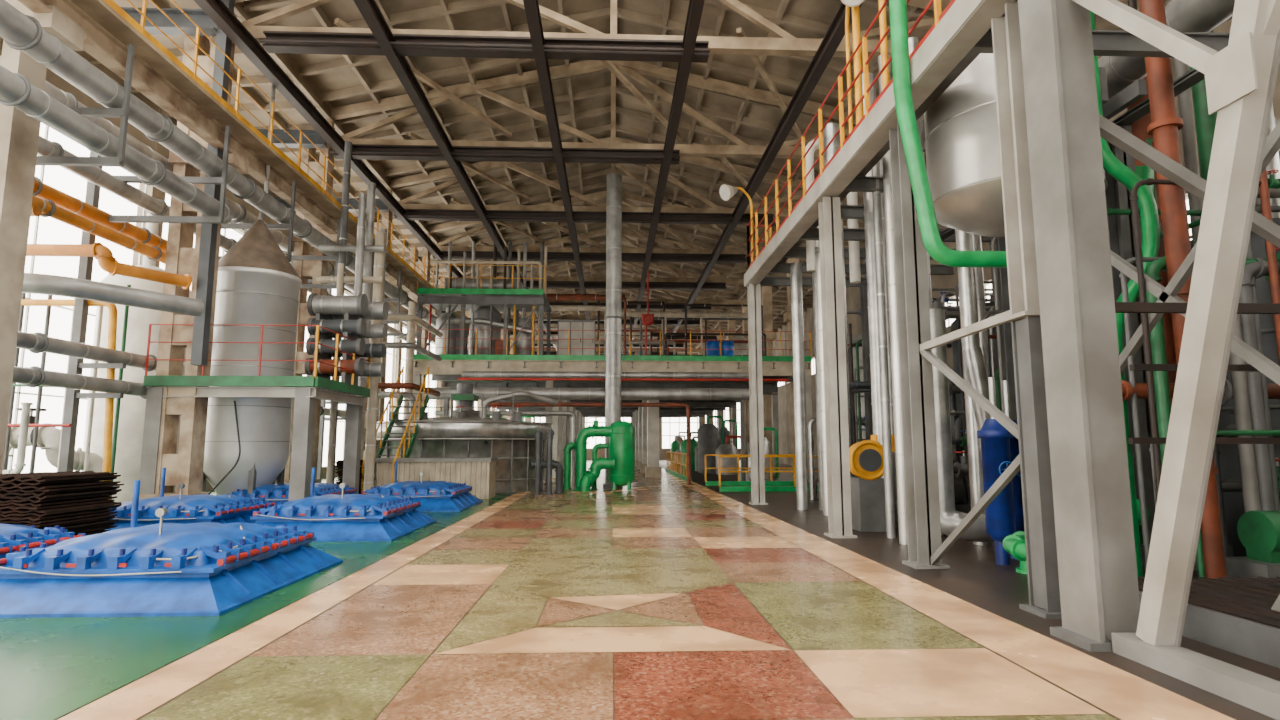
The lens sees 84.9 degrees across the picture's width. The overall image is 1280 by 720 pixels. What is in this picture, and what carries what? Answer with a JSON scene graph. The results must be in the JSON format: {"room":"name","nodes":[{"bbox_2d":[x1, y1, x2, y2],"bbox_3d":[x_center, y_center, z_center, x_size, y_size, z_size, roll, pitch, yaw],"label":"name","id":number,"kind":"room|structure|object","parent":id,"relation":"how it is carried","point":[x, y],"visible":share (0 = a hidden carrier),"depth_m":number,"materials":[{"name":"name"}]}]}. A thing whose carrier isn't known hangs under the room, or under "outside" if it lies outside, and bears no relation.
{"room":"factory hall","nodes":[
{"label":"factory hall","id":0,"kind":"room"},
{"bbox_2d":[46,50,468,490],"bbox_3d":[-15.228,-0.069,35.541,0.390,11.800,79.900,0,-7,-2],"label":"wall","id":1,"kind":"structure","parent":0,"point":[53,78],"depth_m":20.86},
{"bbox_2d":[8,125,146,469],"bbox_3d":[-14.501,-1.330,17.474,0.050,8.936,5.540,0,-7,-2],"label":"window","id":2,"kind":"structure","parent":1,"relation":"in","point":[18,392],"depth_m":16.64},
{"bbox_2d":[121,7,388,211],"bbox_3d":[-12.059,-6.828,21.525,4.750,0.450,12.300,0,-7,-2],"label":"girder","id":3,"kind":"object","parent":1,"relation":"attached to","point":[155,15],"visible":0.16,"depth_m":15.65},
{"bbox_2d":[334,18,802,274],"bbox_3d":[-1.258,-6.466,28.573,12.806,0.120,24.056,0,-7,-2],"label":"roof","id":4,"kind":"structure","parent":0,"point":[338,21],"depth_m":22.07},
{"bbox_2d":[394,209,774,224],"bbox_3d":[-2.140,-5.748,28.020,15.100,0.360,0.450,0,-7,-2],"label":"cross beam","id":5,"kind":"structure","parent":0,"point":[412,214],"depth_m":27.97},
{"bbox_2d":[194,0,512,339],"bbox_3d":[-9.919,-4.091,40.938,0.240,0.360,63.000,0,-7,-2],"label":"beam","id":6,"kind":"structure","parent":5,"relation":"hanging from","point":[216,10],"depth_m":18.32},
{"bbox_2d":[661,3,862,354],"bbox_3d":[3.271,-4.027,41.464,0.240,0.360,63.000,0,-7,-2],"label":"beam","id":7,"kind":"structure","parent":5,"relation":"hanging from","point":[835,33],"depth_m":19.73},
{"bbox_2d":[232,0,950,57],"bbox_3d":[-0.566,-9.011,16.813,18.280,3.287,0.260,0,-7,-2],"label":"roof truss","id":8,"kind":"object","parent":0,"point":[784,44],"depth_m":16.61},
{"bbox_2d":[327,60,855,158],"bbox_3d":[-0.807,-8.281,22.764,18.280,3.287,0.260,0,-7,-2],"label":"roof truss","id":9,"kind":"object","parent":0,"point":[633,69],"depth_m":22.61,"materials":[{"name":"metal"}]},
{"bbox_2d":[387,137,802,217],"bbox_3d":[-1.048,-7.550,28.714,18.280,3.287,0.260,0,-7,-2],"label":"roof truss","id":10,"kind":"object","parent":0,"point":[485,166],"depth_m":28.48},
{"bbox_2d":[426,191,775,256],"bbox_3d":[-1.288,-6.820,34.665,18.280,3.287,0.260,0,-7,-2],"label":"roof truss","id":11,"kind":"object","parent":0,"point":[729,249],"depth_m":34.45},
{"bbox_2d":[454,228,768,284],"bbox_3d":[-1.529,-6.089,40.615,18.280,3.287,0.260,0,-7,-2],"label":"roof truss","id":12,"kind":"object","parent":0,"point":[711,278],"depth_m":40.51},
{"bbox_2d":[525,337,740,459],"bbox_3d":[-2.650,3.301,76.120,28.900,15.000,0.320,0,-7,-2],"label":"wall","id":13,"kind":"structure","parent":0,"point":[601,452],"depth_m":75.41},
{"bbox_2d":[540,410,739,448],"bbox_3d":[-2.670,5.951,75.794,28.240,7.340,0.100,0,-7,-2],"label":"window","id":14,"kind":"structure","parent":13,"relation":"in","point":[586,422],"depth_m":75.87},
{"bbox_2d":[0,460,1279,719],"bbox_3d":[-0.945,6.024,35.522,29.000,0.300,80.001,0,-7,-2],"label":"floor","id":15,"kind":"structure","parent":0,"point":[665,597],"depth_m":5.49,"materials":[{"name":"tile"}]},
{"bbox_2d":[0,0,84,473],"bbox_3d":[-9.564,-2.736,10.536,1.400,11.000,0.700,0,-7,-2],"label":"concrete column","id":16,"kind":"structure","parent":15,"relation":"on","point":[19,132],"depth_m":10.48,"materials":[{"name":"concrete"}]},
{"bbox_2d":[0,524,85,558],"bbox_3d":[-7.817,1.887,7.569,2.600,1.100,2.800,0,-7,-2],"label":"hatch","id":17,"kind":"object","parent":15,"relation":"on","point":[12,537],"visible":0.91,"depth_m":7.94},
{"bbox_2d":[0,471,123,535],"bbox_3d":[-8.487,2.169,9.952,1.140,1.120,1.545,0,-7,-2],"label":"plate stack","id":18,"kind":"object","parent":15,"relation":"on","point":[78,502],"visible":0.79,"depth_m":9.69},
{"bbox_2d":[2,285,130,499],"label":"window","id":19,"kind":"structure","parent":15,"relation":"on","point":[28,432],"depth_m":14.24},
{"bbox_2d":[22,273,203,316],"bbox_3d":[-10.518,-1.193,12.027,5.301,1.900,2.903,5,-9,-36],"label":"pipe","id":20,"kind":"object","parent":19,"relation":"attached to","point":[33,283],"visible":0.92,"depth_m":13.05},
{"bbox_2d":[81,213,190,504],"bbox_3d":[-12.933,-0.090,18.142,2.000,7.600,2.000,0,-7,-2],"label":"storage tank","id":21,"kind":"object","parent":15,"relation":"on","point":[132,408],"visible":0.37,"depth_m":17.20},
{"bbox_2d":[0,480,342,617],"bbox_3d":[-5.099,1.900,7.677,2.600,1.100,2.900,0,-7,-2],"label":"hatch","id":22,"kind":"object","parent":15,"relation":"on","point":[202,568],"visible":1,"depth_m":6.63,"materials":[{"name":"metal"}]},
{"bbox_2d":[105,468,275,529],"bbox_3d":[-8.014,2.483,12.429,2.600,1.100,2.800,0,-7,-2],"label":"hatch","id":23,"kind":"object","parent":15,"relation":"on","point":[182,509],"visible":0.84,"depth_m":11.65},
{"bbox_2d":[139,35,248,498],"bbox_3d":[-9.769,-2.115,15.594,1.400,11.000,0.700,0,-7,-2],"label":"concrete column","id":24,"kind":"structure","parent":15,"relation":"on","point":[186,467],"depth_m":15.23,"materials":[{"name":"concrete"}]},
{"bbox_2d":[36,0,421,482],"bbox_3d":[-10.271,-1.824,20.428,2.745,11.600,18.260,0,-7,-2],"label":"rack","id":25,"kind":"object","parent":15,"relation":"on","point":[209,226],"visible":0.37,"depth_m":14.53,"materials":[{"name":"metal"}]},
{"bbox_2d":[32,196,165,263],"bbox_3d":[-10.814,-2.381,15.484,0.340,0.335,17.000,0,-7,-2],"label":"gas pipe","id":26,"kind":"object","parent":25,"relation":"on","point":[49,209],"depth_m":13.72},
{"bbox_2d":[33,177,166,252],"bbox_3d":[-11.234,-2.414,18.496,0.400,0.394,23.000,0,-7,-2],"label":"gas pipe","id":27,"kind":"object","parent":25,"relation":"on","point":[61,199],"visible":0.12,"depth_m":14.00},
{"bbox_2d":[16,331,184,374],"bbox_3d":[-10.834,0.417,18.164,0.380,0.374,23.000,0,-7,-2],"label":"insulated pipe","id":28,"kind":"object","parent":25,"relation":"on","point":[38,342],"visible":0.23,"depth_m":13.16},
{"bbox_2d":[21,205,191,499],"bbox_3d":[-11.467,0.065,13.235,4.147,5.304,2.788,0,-7,-2],"label":"gas pipe branch","id":29,"kind":"object","parent":25,"relation":"attached to","point":[103,254],"visible":0.8,"depth_m":13.95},
{"bbox_2d":[0,65,233,223],"bbox_3d":[-8.835,-3.615,11.178,0.500,0.492,8.000,0,-7,-2],"label":"insulated pipe","id":30,"kind":"object","parent":25,"relation":"attached to","point":[16,90],"visible":0.97,"depth_m":11.16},
{"bbox_2d":[12,366,345,416],"bbox_3d":[-10.834,1.012,18.091,0.380,0.374,23.000,0,-7,-2],"label":"insulated pipe","id":31,"kind":"object","parent":25,"relation":"on","point":[34,376],"visible":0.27,"depth_m":13.11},
{"bbox_2d":[0,0,436,328],"bbox_3d":[-9.167,-3.299,20.725,0.540,0.532,27.040,0,-7,-2],"label":"insulated pipe","id":32,"kind":"object","parent":25,"relation":"on","point":[19,31],"visible":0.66,"depth_m":12.33,"materials":[{"name":"metal"}]},
{"bbox_2d":[37,136,415,343],"bbox_3d":[-11.055,-2.692,21.562,0.420,0.414,29.000,0,-7,-2],"label":"insulated pipe","id":33,"kind":"object","parent":25,"relation":"on","point":[93,174],"visible":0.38,"depth_m":14.30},
{"bbox_2d":[202,83,301,495],"bbox_3d":[-9.291,-1.955,16.894,1.980,11.002,2.101,0,-7,-2],"label":"vessel","id":34,"kind":"object","parent":15,"relation":"on","point":[247,440],"visible":0.72,"depth_m":15.99,"materials":[{"name":"metal"}]},
{"bbox_2d":[139,324,370,500],"bbox_3d":[-8.843,1.468,16.528,3.660,4.114,3.450,0,-7,-2],"label":"platform","id":35,"kind":"object","parent":15,"relation":"on","point":[305,389],"visible":0.74,"depth_m":15.03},
{"bbox_2d":[304,293,388,385],"bbox_3d":[-7.410,-0.451,17.735,1.600,2.358,1.239,0,-7,-2],"label":"pipes","id":36,"kind":"object","parent":35,"relation":"on","point":[353,311],"visible":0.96,"depth_m":17.33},
{"bbox_2d":[226,482,356,504],"bbox_3d":[-8.184,3.001,16.643,2.600,1.100,2.800,0,-7,-2],"label":"hatch","id":37,"kind":"object","parent":15,"relation":"on","point":[278,493],"visible":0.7,"depth_m":15.80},
{"bbox_2d":[276,142,336,482],"bbox_3d":[-10.009,-1.385,21.545,1.400,11.000,0.700,0,-7,-2],"label":"concrete column","id":38,"kind":"structure","parent":15,"relation":"on","point":[306,269],"depth_m":21.49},
{"bbox_2d":[44,80,406,323],"bbox_3d":[-10.955,-3.585,21.676,0.540,0.532,29.000,0,-7,-2],"label":"insulated pipe","id":39,"kind":"object","parent":38,"relation":"attached to","point":[241,215],"visible":0.31,"depth_m":15.23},
{"bbox_2d":[18,0,511,353],"bbox_3d":[-9.737,-3.192,33.777,0.702,1.619,53.044,0,-7,-2],"label":"gallery","id":40,"kind":"object","parent":38,"relation":"attached to","point":[159,75],"visible":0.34,"depth_m":14.29,"materials":[{"name":"metal"}]},
{"bbox_2d":[250,467,436,541],"bbox_3d":[-5.296,2.497,12.537,2.600,1.100,2.900,0,-7,-2],"label":"hatch","id":41,"kind":"object","parent":15,"relation":"on","point":[331,517],"visible":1,"depth_m":11.53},
{"bbox_2d":[334,460,364,493],"bbox_3d":[-8.075,3.350,19.581,0.743,1.123,0.584,0,-7,-2],"label":"plate stack","id":42,"kind":"object","parent":15,"relation":"on","point":[339,464],"visible":0.23,"depth_m":19.38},
{"bbox_2d":[316,141,442,490],"bbox_3d":[-8.349,-1.013,22.521,2.300,10.500,6.907,0,-7,-2],"label":"riser pipe","id":43,"kind":"object","parent":15,"relation":"on","point":[363,252],"visible":0.58,"depth_m":19.79,"materials":[{"name":"metal"}]},
{"bbox_2d":[362,208,401,483],"bbox_3d":[-10.250,-0.654,27.495,1.400,11.000,0.700,0,-7,-2],"label":"concrete column","id":44,"kind":"structure","parent":15,"relation":"on","point":[389,215],"depth_m":27.54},
{"bbox_2d":[361,367,429,492],"bbox_3d":[-7.366,2.098,21.325,0.890,4.196,3.548,0,-7,-2],"label":"staircase","id":45,"kind":"structure","parent":15,"relation":"on","point":[383,442],"depth_m":21.57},
{"bbox_2d":[403,248,437,418],"bbox_3d":[-10.491,0.077,33.446,1.400,11.000,0.700,0,-7,-2],"label":"concrete column","id":46,"kind":"structure","parent":15,"relation":"on","point":[426,253],"depth_m":33.74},
{"bbox_2d":[432,251,745,262],"bbox_3d":[-2.381,-5.017,33.971,15.100,0.360,0.450,0,-7,-2],"label":"cross beam","id":47,"kind":"structure","parent":46,"relation":"attached to","point":[456,255],"depth_m":33.96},
{"bbox_2d":[362,462,482,511],"bbox_3d":[-5.498,3.111,17.545,2.600,1.100,2.900,0,-7,-2],"label":"hatch","id":48,"kind":"object","parent":15,"relation":"on","point":[434,496],"visible":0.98,"depth_m":16.57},
{"bbox_2d":[375,458,497,498],"bbox_3d":[-5.939,3.452,20.526,3.300,1.150,1.270,0,-7,-2],"label":"wall","id":49,"kind":"structure","parent":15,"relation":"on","point":[478,473],"depth_m":19.98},
{"bbox_2d":[435,278,453,416],"bbox_3d":[-10.732,0.807,39.396,1.400,11.000,0.700,0,-7,-2],"label":"concrete column","id":50,"kind":"structure","parent":15,"relation":"on","point":[439,383],"depth_m":39.05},
{"bbox_2d":[526,281,725,289],"bbox_3d":[-2.621,-4.287,39.921,15.100,0.360,0.450,0,-7,-2],"label":"cross beam","id":51,"kind":"structure","parent":50,"relation":"attached to","point":[550,284],"depth_m":39.96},
{"bbox_2d":[353,0,556,350],"bbox_3d":[-6.721,-4.076,41.066,0.240,0.360,63.000,0,-7,-2],"label":"beam","id":52,"kind":"structure","parent":51,"relation":"attached to","point":[370,11],"depth_m":18.76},
{"bbox_2d":[523,0,595,352],"bbox_3d":[-3.324,-4.059,41.201,0.240,0.360,63.000,0,-7,-2],"label":"beam","id":53,"kind":"structure","parent":51,"relation":"attached to","point":[532,10],"depth_m":19.04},
{"bbox_2d":[259,31,709,62],"bbox_3d":[-3.457,-7.218,16.048,10.100,0.360,0.450,0,-7,-2],"label":"cross beam","id":54,"kind":"structure","parent":53,"relation":"on","point":[291,42],"depth_m":15.99,"materials":[{"name":"metal"}]},
{"bbox_2d":[330,144,679,163],"bbox_3d":[-4.147,-6.490,21.980,10.800,0.360,0.450,0,-7,-2],"label":"cross beam","id":55,"kind":"structure","parent":53,"relation":"on","point":[359,151],"depth_m":21.93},
{"bbox_2d":[628,0,704,352],"bbox_3d":[0.073,-4.043,41.336,0.240,0.360,63.000,0,-7,-2],"label":"beam","id":56,"kind":"structure","parent":51,"relation":"attached to","point":[695,8],"depth_m":19.16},
{"bbox_2d":[642,270,653,354],"bbox_3d":[0.401,-2.053,35.386,0.600,5.100,0.543,0,-7,-2],"label":"red hoist","id":57,"kind":"object","parent":56,"relation":"hanging from","point":[647,319],"visible":0.94,"depth_m":35.19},
{"bbox_2d":[376,383,556,492],"bbox_3d":[-6.257,2.696,24.826,6.217,3.700,6.217,7,-10,-43],"label":"tank","id":58,"kind":"object","parent":15,"relation":"on","point":[464,433],"visible":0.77,"depth_m":22.65,"materials":[{"name":"metal"}]},
{"bbox_2d":[465,311,473,408],"bbox_3d":[-10.973,1.538,45.347,1.400,11.000,0.700,0,-7,-2],"label":"concrete column","id":59,"kind":"structure","parent":15,"relation":"on","point":[466,311],"depth_m":45.64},
{"bbox_2d":[549,302,710,309],"bbox_3d":[-2.862,-3.556,45.872,15.100,0.360,0.450,0,-7,-2],"label":"cross beam","id":60,"kind":"structure","parent":59,"relation":"attached to","point":[668,306],"depth_m":45.95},
{"bbox_2d":[477,400,481,410],"bbox_3d":[-11.213,2.268,51.297,1.400,11.000,0.700,0,-7,-2],"label":"concrete column","id":61,"kind":"structure","parent":15,"relation":"on","point":[479,403],"depth_m":50.90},
{"bbox_2d":[501,319,699,324],"bbox_3d":[-3.103,-2.825,51.822,15.100,0.360,0.450,0,-7,-2],"label":"cross beam","id":62,"kind":"structure","parent":61,"relation":"attached to","point":[656,322],"depth_m":51.92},
{"bbox_2d":[504,341,512,419],"bbox_3d":[-11.695,3.730,63.198,1.400,11.000,0.700,0,-7,-2],"label":"concrete column","id":63,"kind":"structure","parent":15,"relation":"on","point":[506,417],"depth_m":63.07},
{"bbox_2d":[535,343,683,347],"bbox_3d":[-3.584,-1.364,63.723,15.100,0.360,0.450,0,-7,-2],"label":"cross beam","id":64,"kind":"structure","parent":63,"relation":"attached to","point":[678,345],"depth_m":63.88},
{"bbox_2d":[531,429,563,494],"bbox_3d":[-2.978,3.246,22.441,1.068,2.026,1.194,0,-7,-2],"label":"pipes","id":65,"kind":"object","parent":15,"relation":"on","point":[537,464],"visible":1,"depth_m":21.95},
{"bbox_2d":[563,416,634,490],"bbox_3d":[-1.421,3.201,24.158,2.556,2.534,1.355,0,-7,-2],"label":"vessel","id":66,"kind":"object","parent":15,"relation":"on","point":[620,462],"visible":0.99,"depth_m":24.04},
{"bbox_2d":[421,371,787,484],"bbox_3d":[-1.369,2.651,27.735,14.500,4.498,1.128,0,-7,-2],"label":"pipe","id":67,"kind":"object","parent":15,"relation":"on","point":[741,394],"visible":0.86,"depth_m":27.71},
{"bbox_2d":[562,400,646,472],"bbox_3d":[-2.017,4.260,40.031,5.600,4.300,0.760,0,-7,-2],"label":"column","id":68,"kind":"structure","parent":15,"relation":"on","point":[643,464],"depth_m":39.77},
{"bbox_2d":[570,407,641,468],"bbox_3d":[-2.258,4.991,45.981,5.600,4.300,0.760,0,-7,-2],"label":"column","id":69,"kind":"structure","parent":15,"relation":"on","point":[639,461],"depth_m":45.75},
{"bbox_2d":[575,410,637,466],"bbox_3d":[-2.499,5.721,51.932,5.600,4.300,0.760,0,-7,-2],"label":"column","id":70,"kind":"structure","parent":15,"relation":"on","point":[636,411],"depth_m":51.75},
{"bbox_2d":[552,400,661,477],"bbox_3d":[-1.776,3.530,34.080,5.600,4.300,0.760,0,-7,-2],"label":"column","id":71,"kind":"structure","parent":15,"relation":"on","point":[652,469],"depth_m":33.80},
{"bbox_2d":[442,381,779,475],"bbox_3d":[-1.494,3.065,37.111,16.836,5.961,4.575,0,-7,-2],"label":"deck","id":72,"kind":"object","parent":15,"relation":"on","point":[769,388],"visible":0.25,"depth_m":35.12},
{"bbox_2d":[472,400,749,443],"bbox_3d":[-1.735,3.696,43.073,16.836,6.161,4.575,0,-7,-2],"label":"deck","id":73,"kind":"object","parent":15,"relation":"on","point":[568,401],"visible":0.02,"depth_m":45.33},
{"bbox_2d":[511,411,710,429],"bbox_3d":[-2.458,6.514,60.848,16.800,4.900,4.575,0,-7,-2],"label":"deck","id":74,"kind":"object","parent":15,"relation":"on","point":[583,413],"visible":0.16,"depth_m":59.16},
{"bbox_2d":[500,410,721,434],"bbox_3d":[-2.217,5.684,54.910,16.800,5.100,4.575,0,-7,-2],"label":"deck","id":75,"kind":"object","parent":15,"relation":"on","point":[719,411],"visible":0.02,"depth_m":57.17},
{"bbox_2d":[467,294,766,355],"bbox_3d":[-1.975,-0.178,48.543,16.201,5.286,25.173,0,-7,-2],"label":"pipe","id":76,"kind":"object","parent":75,"relation":"on","point":[664,316],"visible":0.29,"depth_m":39.08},
{"bbox_2d":[487,402,735,446],"bbox_3d":[-1.976,4.526,49.011,16.836,5.961,4.575,0,-7,-2],"label":"deck","id":77,"kind":"object","parent":15,"relation":"on","point":[693,406],"visible":0.11,"depth_m":47.36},
{"bbox_2d":[412,329,811,482],"bbox_3d":[-1.128,2.082,30.541,16.636,6.311,3.275,0,-7,-2],"label":"bridge","id":78,"kind":"object","parent":15,"relation":"on","point":[451,367],"visible":0.57,"depth_m":29.23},
{"bbox_2d":[416,264,551,354],"bbox_3d":[-6.792,-1.832,31.279,5.336,3.961,3.860,0,-7,-2],"label":"platform","id":79,"kind":"object","parent":78,"relation":"on","point":[460,299],"visible":0.76,"depth_m":29.55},
{"bbox_2d":[431,246,546,354],"bbox_3d":[-6.718,-2.493,31.499,5.060,5.226,1.350,0,-7,-2],"label":"railing","id":80,"kind":"object","parent":79,"relation":"on","point":[491,283],"visible":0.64,"depth_m":31.25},
{"bbox_2d":[428,241,543,354],"bbox_3d":[-6.776,-2.773,31.365,4.630,5.850,2.480,0,-7,-2],"label":"tanks","id":81,"kind":"object","parent":78,"relation":"on","point":[489,342],"visible":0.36,"depth_m":30.60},
{"bbox_2d":[557,320,594,354],"bbox_3d":[-2.761,-0.819,30.460,1.600,1.750,0.760,0,-7,-2],"label":"tall cabinet","id":82,"kind":"object","parent":78,"relation":"on","point":[562,324],"visible":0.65,"depth_m":30.13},
{"bbox_2d":[706,341,733,355],"bbox_3d":[3.509,-0.369,30.639,1.230,0.900,0.571,0,-7,-2],"label":"drum","id":83,"kind":"object","parent":78,"relation":"on","point":[709,344],"visible":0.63,"depth_m":30.41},
{"bbox_2d":[603,173,622,488],"bbox_3d":[-0.977,-1.200,25.921,0.700,11.700,0.800,0,-7,-2],"label":"vertical pipe","id":84,"kind":"object","parent":15,"relation":"on","point":[613,318],"visible":0.88,"depth_m":25.80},
{"bbox_2d":[472,409,778,478],"bbox_3d":[-2.099,5.588,48.222,16.529,3.661,33.178,0,-7,-2],"label":"machinery","id":85,"kind":"object","parent":15,"relation":"on","point":[711,440],"visible":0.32,"depth_m":39.11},
{"bbox_2d":[698,351,704,423],"bbox_3d":[6.150,4.549,69.870,0.900,11.000,0.700,0,-7,-2],"label":"concrete column","id":86,"kind":"structure","parent":15,"relation":"on","point":[699,353],"depth_m":69.42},
{"bbox_2d":[534,325,703,352],"bbox_3d":[-2.733,-2.436,70.368,18.280,3.287,0.260,0,-7,-2],"label":"roof truss","id":87,"kind":"object","parent":86,"relation":"on","point":[643,327],"visible":0.1,"depth_m":70.33,"materials":[{"name":"metal"}]},
{"bbox_2d":[716,332,723,427],"bbox_3d":[6.631,3.088,57.969,0.900,11.000,0.700,0,-7,-2],"label":"concrete column","id":88,"kind":"structure","parent":15,"relation":"on","point":[718,336],"depth_m":58.15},
{"bbox_2d":[511,297,721,332],"bbox_3d":[-2.252,-3.897,58.467,18.280,3.287,0.260,0,-7,-2],"label":"roof truss","id":89,"kind":"object","parent":88,"relation":"on","point":[680,329],"visible":0.09,"depth_m":58.42,"materials":[{"name":"metal"}]},
{"bbox_2d":[727,320,736,443],"bbox_3d":[6.872,2.357,52.018,0.900,11.000,0.700,0,-7,-2],"label":"concrete column","id":90,"kind":"structure","parent":15,"relation":"on","point":[730,323],"depth_m":52.22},
{"bbox_2d":[500,288,732,320],"bbox_3d":[-2.011,-4.628,52.516,18.280,3.287,0.260,0,-7,-2],"label":"roof truss","id":91,"kind":"object","parent":90,"relation":"on","point":[555,290],"visible":0.22,"depth_m":52.29,"materials":[{"name":"metal"}]},
{"bbox_2d":[665,451,818,491],"bbox_3d":[3.998,4.915,32.545,4.230,1.176,18.630,0,-7,-2],"label":"guard rail","id":92,"kind":"object","parent":15,"relation":"on","point":[724,486],"visible":0.67,"depth_m":26.73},
{"bbox_2d":[742,302,748,467],"bbox_3d":[7.113,1.626,46.068,0.900,11.000,0.700,0,-7,-2],"label":"concrete column","id":93,"kind":"structure","parent":15,"relation":"on","point":[744,309],"depth_m":45.58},
{"bbox_2d":[511,261,747,304],"bbox_3d":[-1.770,-5.358,46.566,18.280,3.287,0.260,0,-7,-2],"label":"roof truss","id":94,"kind":"object","parent":93,"relation":"on","point":[740,287],"visible":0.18,"depth_m":46.53,"materials":[{"name":"metal"}]},
{"bbox_2d":[761,286,776,472],"bbox_3d":[7.354,0.896,40.117,0.900,11.000,0.700,0,-7,-2],"label":"concrete column","id":95,"kind":"structure","parent":15,"relation":"on","point":[766,291],"depth_m":40.06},
{"bbox_2d":[783,258,804,477],"bbox_3d":[7.594,0.165,34.167,0.900,11.000,0.700,0,-7,-2],"label":"concrete column","id":96,"kind":"structure","parent":15,"relation":"on","point":[787,316],"depth_m":34.11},
{"bbox_2d":[849,435,894,531],"bbox_3d":[4.151,2.232,12.841,0.860,1.700,0.920,0,-7,-2],"label":"yellow blower","id":97,"kind":"object","parent":15,"relation":"on","point":[866,456],"visible":0.79,"depth_m":12.44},
{"bbox_2d":[790,37,991,544],"bbox_3d":[4.959,-1.418,14.298,2.239,9.300,6.310,0,-7,-2],"label":"pipes","id":98,"kind":"object","parent":15,"relation":"on","point":[878,209],"visible":0.45,"depth_m":12.39,"materials":[{"name":"metal"}]},
{"bbox_2d":[805,138,860,283],"bbox_3d":[4.470,-3.515,16.342,1.240,3.480,0.234,0,-7,-2],"label":"vent pipe","id":99,"kind":"object","parent":98,"relation":"attached to","point":[854,251],"visible":0.41,"depth_m":16.17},
{"bbox_2d":[930,309,993,541],"bbox_3d":[5.265,0.945,10.408,2.240,3.339,1.029,0,-7,-2],"label":"pipe","id":100,"kind":"object","parent":15,"relation":"on","point":[950,518],"visible":0.32,"depth_m":10.09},
{"bbox_2d":[977,377,1024,564],"bbox_3d":[4.852,1.443,9.289,0.459,2.400,1.096,-6,-9,42],"label":"cylinder","id":101,"kind":"object","parent":15,"relation":"on","point":[1004,517],"visible":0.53,"depth_m":8.98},
{"bbox_2d":[744,0,1279,719],"bbox_3d":[5.917,-0.551,8.807,5.480,6.240,20.860,0,-7,-2],"label":"mezzanine frame","id":102,"kind":"object","parent":15,"relation":"on","point":[1059,287],"visible":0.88,"depth_m":5.84,"materials":[{"name":"metal"}]},
{"bbox_2d":[719,184,753,262],"bbox_3d":[2.657,-3.592,18.687,1.012,2.205,0.431,2,-7,-19],"label":"gooseneck lamp","id":103,"kind":"object","parent":102,"relation":"on","point":[726,192],"visible":0.99,"depth_m":18.80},
{"bbox_2d":[747,0,955,268],"bbox_3d":[3.583,-3.963,12.026,0.676,1.317,14.656,0,-7,-2],"label":"railing","id":104,"kind":"object","parent":102,"relation":"on","point":[938,13],"depth_m":11.87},
{"bbox_2d":[841,0,863,133],"bbox_3d":[3.266,-4.665,10.972,0.431,2.455,0.902,0,-7,-2],"label":"gooseneck lamp","id":105,"kind":"object","parent":102,"relation":"on","point":[849,3],"visible":0.9,"depth_m":11.35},
{"bbox_2d":[851,0,888,124],"bbox_3d":[3.488,-5.159,10.662,0.119,3.360,0.914,1,-7,-10],"label":"mast","id":106,"kind":"object","parent":102,"relation":"on","point":[855,10],"visible":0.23,"depth_m":10.87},
{"bbox_2d":[1098,0,1234,98],"bbox_3d":[6.843,-3.712,12.076,0.626,1.113,13.500,0,-7,-2],"label":"duct","id":107,"kind":"object","parent":102,"relation":"attached to","point":[1181,15],"visible":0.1,"depth_m":8.75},
{"bbox_2d":[889,0,1159,576],"bbox_3d":[5.382,-2.692,8.845,4.496,10.500,1.475,4,-8,-27],"label":"pipe","id":108,"kind":"object","parent":15,"relation":"on","point":[1014,544],"visible":0.34,"depth_m":8.40,"materials":[{"name":"metal"}]},
{"bbox_2d":[920,53,1146,236],"bbox_3d":[5.126,-0.955,9.864,2.279,7.300,3.079,0,-7,-2],"label":"tank","id":109,"kind":"object","parent":15,"relation":"on","point":[959,130],"visible":0.26,"depth_m":9.09,"materials":[{"name":"metal"}]},
{"bbox_2d":[807,0,1279,577],"bbox_3d":[8.533,-1.521,13.715,6.953,9.361,15.138,0,-7,-2],"label":"process pipework","id":110,"kind":"object","parent":15,"relation":"on","point":[1250,392],"visible":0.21,"depth_m":8.14,"materials":[{"name":"metal"}]},
{"bbox_2d":[847,151,1279,556],"bbox_3d":[9.343,0.039,15.085,4.420,6.600,17.502,1,-7,-7],"label":"pipes","id":111,"kind":"object","parent":15,"relation":"on","point":[1229,454],"visible":0.06,"depth_m":9.33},
{"bbox_2d":[953,460,1279,577],"bbox_3d":[7.781,2.590,13.710,4.632,1.200,12.600,0,-7,-2],"label":"pump","id":112,"kind":"object","parent":15,"relation":"on","point":[1258,531],"visible":0.02,"depth_m":7.68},
{"bbox_2d":[1139,0,1226,577],"bbox_3d":[6.190,-2.268,8.192,0.340,9.502,0.340,0,-7,-2],"label":"riser pipe","id":113,"kind":"object","parent":15,"relation":"on","point":[1165,124],"visible":0.41,"depth_m":8.05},
{"bbox_2d":[1138,576,1279,667],"bbox_3d":[6.316,2.075,5.617,4.010,0.250,2.660,0,-7,-2],"label":"platform","id":114,"kind":"object","parent":15,"relation":"on","point":[1234,615],"visible":0.53,"depth_m":5.44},
{"bbox_3d":[6.390,3.818,63.919,0.900,11.000,0.700,0,-7,-2],"label":"concrete column","id":115,"kind":"structure","parent":15,"relation":"on","visible":0},
{"bbox_2d":[534,310,710,343],"bbox_3d":[-2.492,-3.167,64.417,18.280,3.287,0.260,0,-7,-2],"label":"roof truss","id":116,"kind":"object","parent":115,"relation":"on","point":[594,312],"visible":0.02,"depth_m":64.38,"materials":[{"name":"metal"}]},
{"bbox_2d":[88,0,1232,350],"bbox_3d":[-1.045,-6.964,37.112,28.920,3.130,80.000,0,-7,-2],"label":"ceiling","id":117,"kind":"structure","parent":0,"point":[328,81],"depth_m":24.09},
{"bbox_2d":[763,19,1279,467],"bbox_3d":[13.149,0.070,36.672,0.390,11.800,79.900,0,-7,-2],"label":"wall","id":118,"kind":"structure","parent":0,"point":[937,281],"depth_m":42.26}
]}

